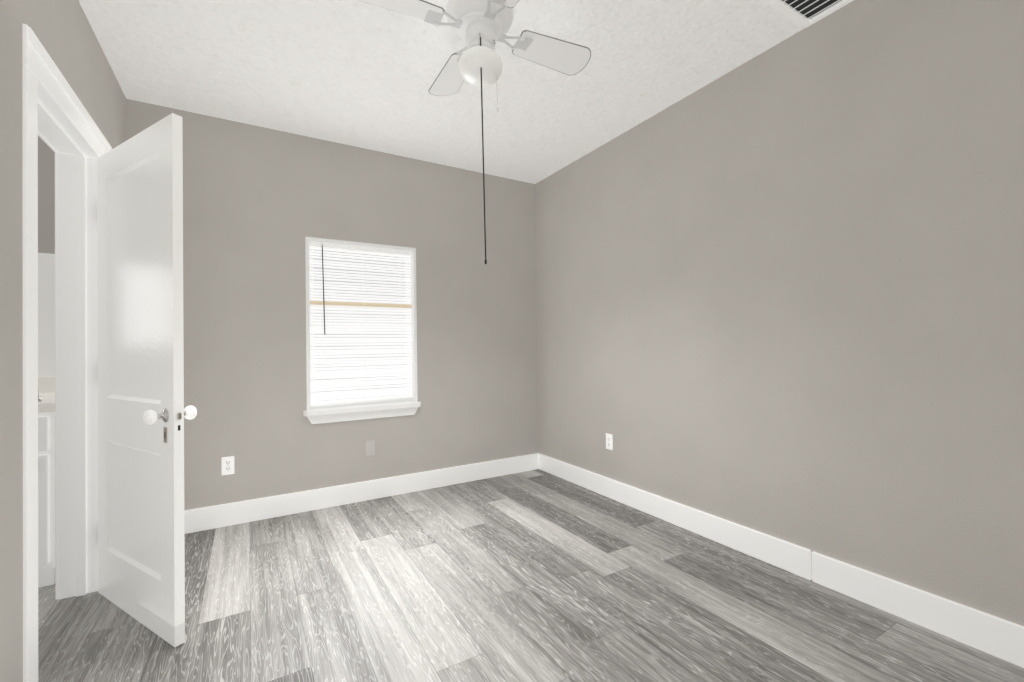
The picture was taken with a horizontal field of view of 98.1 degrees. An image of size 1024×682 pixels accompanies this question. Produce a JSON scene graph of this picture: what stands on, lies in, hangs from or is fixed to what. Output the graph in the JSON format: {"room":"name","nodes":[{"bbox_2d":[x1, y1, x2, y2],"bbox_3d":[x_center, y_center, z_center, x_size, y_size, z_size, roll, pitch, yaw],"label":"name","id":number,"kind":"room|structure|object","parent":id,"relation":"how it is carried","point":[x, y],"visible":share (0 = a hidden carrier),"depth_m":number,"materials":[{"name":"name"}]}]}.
{"room":"empty bedroom","nodes":[
{"label":"empty bedroom","id":0,"kind":"room"},
{"bbox_2d":[38,136,54,376],"bbox_3d":[-3.098,-0.114,2.447,1.338,2.612,0.147,0,-1,-31],"label":"wall","id":1,"kind":"structure","parent":0,"point":[46,260],"depth_m":2.59,"materials":[{"name":"grey paint"}]},
{"bbox_2d":[0,0,125,681],"bbox_3d":[-1.344,-0.155,0.933,0.135,2.612,3.811,0,-1,-31],"label":"wall","id":2,"kind":"structure","parent":0,"point":[63,31],"depth_m":1.36,"materials":[{"name":"grey paint"}]},
{"bbox_2d":[22,23,111,681],"bbox_3d":[-1.853,0.084,1.794,0.171,2.168,1.003,0,-1,-31],"label":"door frame","id":3,"kind":"structure","parent":2,"relation":"attached to","point":[57,119],"depth_m":2.03,"materials":[{"name":"white wood"}]},
{"bbox_2d":[97,113,196,646],"bbox_3d":[-1.603,0.148,1.897,0.780,2.026,0.172,-1,-1,31],"label":"door","id":4,"kind":"structure","parent":2,"relation":"in","point":[143,412],"depth_m":1.84,"materials":[{"name":"white wood"}]},
{"bbox_2d":[126,99,538,509],"bbox_3d":[-1.048,-0.131,3.402,3.162,2.612,0.135,0,-1,-31],"label":"wall","id":5,"kind":"structure","parent":0,"point":[260,204],"depth_m":3.15,"materials":[{"name":"grey paint"}]},
{"bbox_2d":[221,456,234,474],"bbox_3d":[-1.817,0.798,2.845,0.070,0.115,0.009,0,-1,-31],"label":"electrical outlet","id":6,"kind":"object","parent":5,"relation":"attached to","point":[227,464],"visible":1,"depth_m":2.84,"materials":[{"name":"white plastic"}]},
{"bbox_2d":[184,453,538,533],"bbox_3d":[-0.993,1.103,3.323,2.890,0.142,0.016,0,-1,-31],"label":"baseboard","id":7,"kind":"structure","parent":5,"relation":"attached to","point":[217,516],"depth_m":3.19,"materials":[{"name":"white wood"}]},
{"bbox_2d":[303,237,420,423],"bbox_3d":[-1.156,-0.106,3.406,1.395,1.845,0.368,0,-1,-31],"label":"window","id":8,"kind":"structure","parent":5,"relation":"in","point":[363,410],"depth_m":3.33,"materials":[{"name":"white"}]},
{"bbox_2d":[309,241,412,406],"bbox_3d":[-1.108,-0.121,3.324,0.743,1.169,0.051,0,-1,-31],"label":"window blinds","id":9,"kind":"object","parent":8,"relation":"attached to","point":[345,307],"visible":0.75,"depth_m":3.31,"materials":[{"name":"white plastic"}]},
{"bbox_2d":[365,440,374,456],"bbox_3d":[-1.053,0.796,3.299,0.070,0.115,0.008,0,-1,-31],"label":"switch plate","id":10,"kind":"object","parent":5,"relation":"attached to","point":[370,448],"visible":1,"depth_m":3.30,"materials":[{"name":"grey plastic"}]},
{"bbox_2d":[78,0,804,183],"bbox_3d":[-0.751,-1.514,1.427,4.780,0.100,4.411,0,-1,-31],"label":"ceiling","id":11,"kind":"structure","parent":0,"point":[357,73],"depth_m":2.38,"materials":[{"name":"white paint"}]},
{"bbox_2d":[358,0,590,263],"bbox_3d":[-0.126,-0.887,1.838,0.820,1.160,0.820,-1,-1,18],"label":"ceiling fan","id":12,"kind":"object","parent":11,"relation":"hanging from","point":[480,28],"visible":1,"depth_m":1.80,"materials":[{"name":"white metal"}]},
{"bbox_2d":[765,0,853,27],"bbox_3d":[1.336,-1.477,1.826,0.347,0.020,0.410,0,-1,-31],"label":"ceiling vent","id":13,"kind":"object","parent":11,"relation":"in","point":[805,13],"visible":1,"depth_m":1.97,"materials":[{"name":"white plastic"}]},
{"bbox_2d":[38,469,1023,681],"bbox_3d":[-0.715,1.198,1.396,4.780,0.100,4.411,0,-1,-31],"label":"floor","id":14,"kind":"structure","parent":0,"point":[537,575],"depth_m":1.89,"materials":[{"name":"grey wood"}]},
{"bbox_2d":[38,377,54,587],"bbox_3d":[-2.632,0.684,2.203,0.730,0.997,0.718,0,-1,-31],"label":"bathroom vanity","id":15,"kind":"object","parent":14,"relation":"on","point":[46,481],"visible":0.27,"depth_m":2.10,"materials":[{"name":"white painted wood"}]},
{"bbox_2d":[535,0,1023,625],"bbox_3d":[1.294,-0.174,2.419,0.135,2.612,3.946,0,-1,-31],"label":"wall","id":16,"kind":"structure","parent":0,"point":[781,290],"depth_m":2.04,"materials":[{"name":"grey paint"}]},
{"bbox_2d":[606,433,612,449],"bbox_3d":[0.714,0.740,3.266,0.009,0.115,0.070,0,-1,-31],"label":"electrical outlet","id":17,"kind":"object","parent":16,"relation":"attached to","point":[609,441],"visible":1,"depth_m":3.26,"materials":[{"name":"white plastic"}]},
{"bbox_2d":[539,453,1023,667],"bbox_3d":[1.215,1.063,2.417,0.016,0.142,3.793,0,-1,-31],"label":"baseboard","id":18,"kind":"structure","parent":16,"relation":"attached to","point":[998,637],"depth_m":2.01,"materials":[{"name":"white wood"}]}
]}

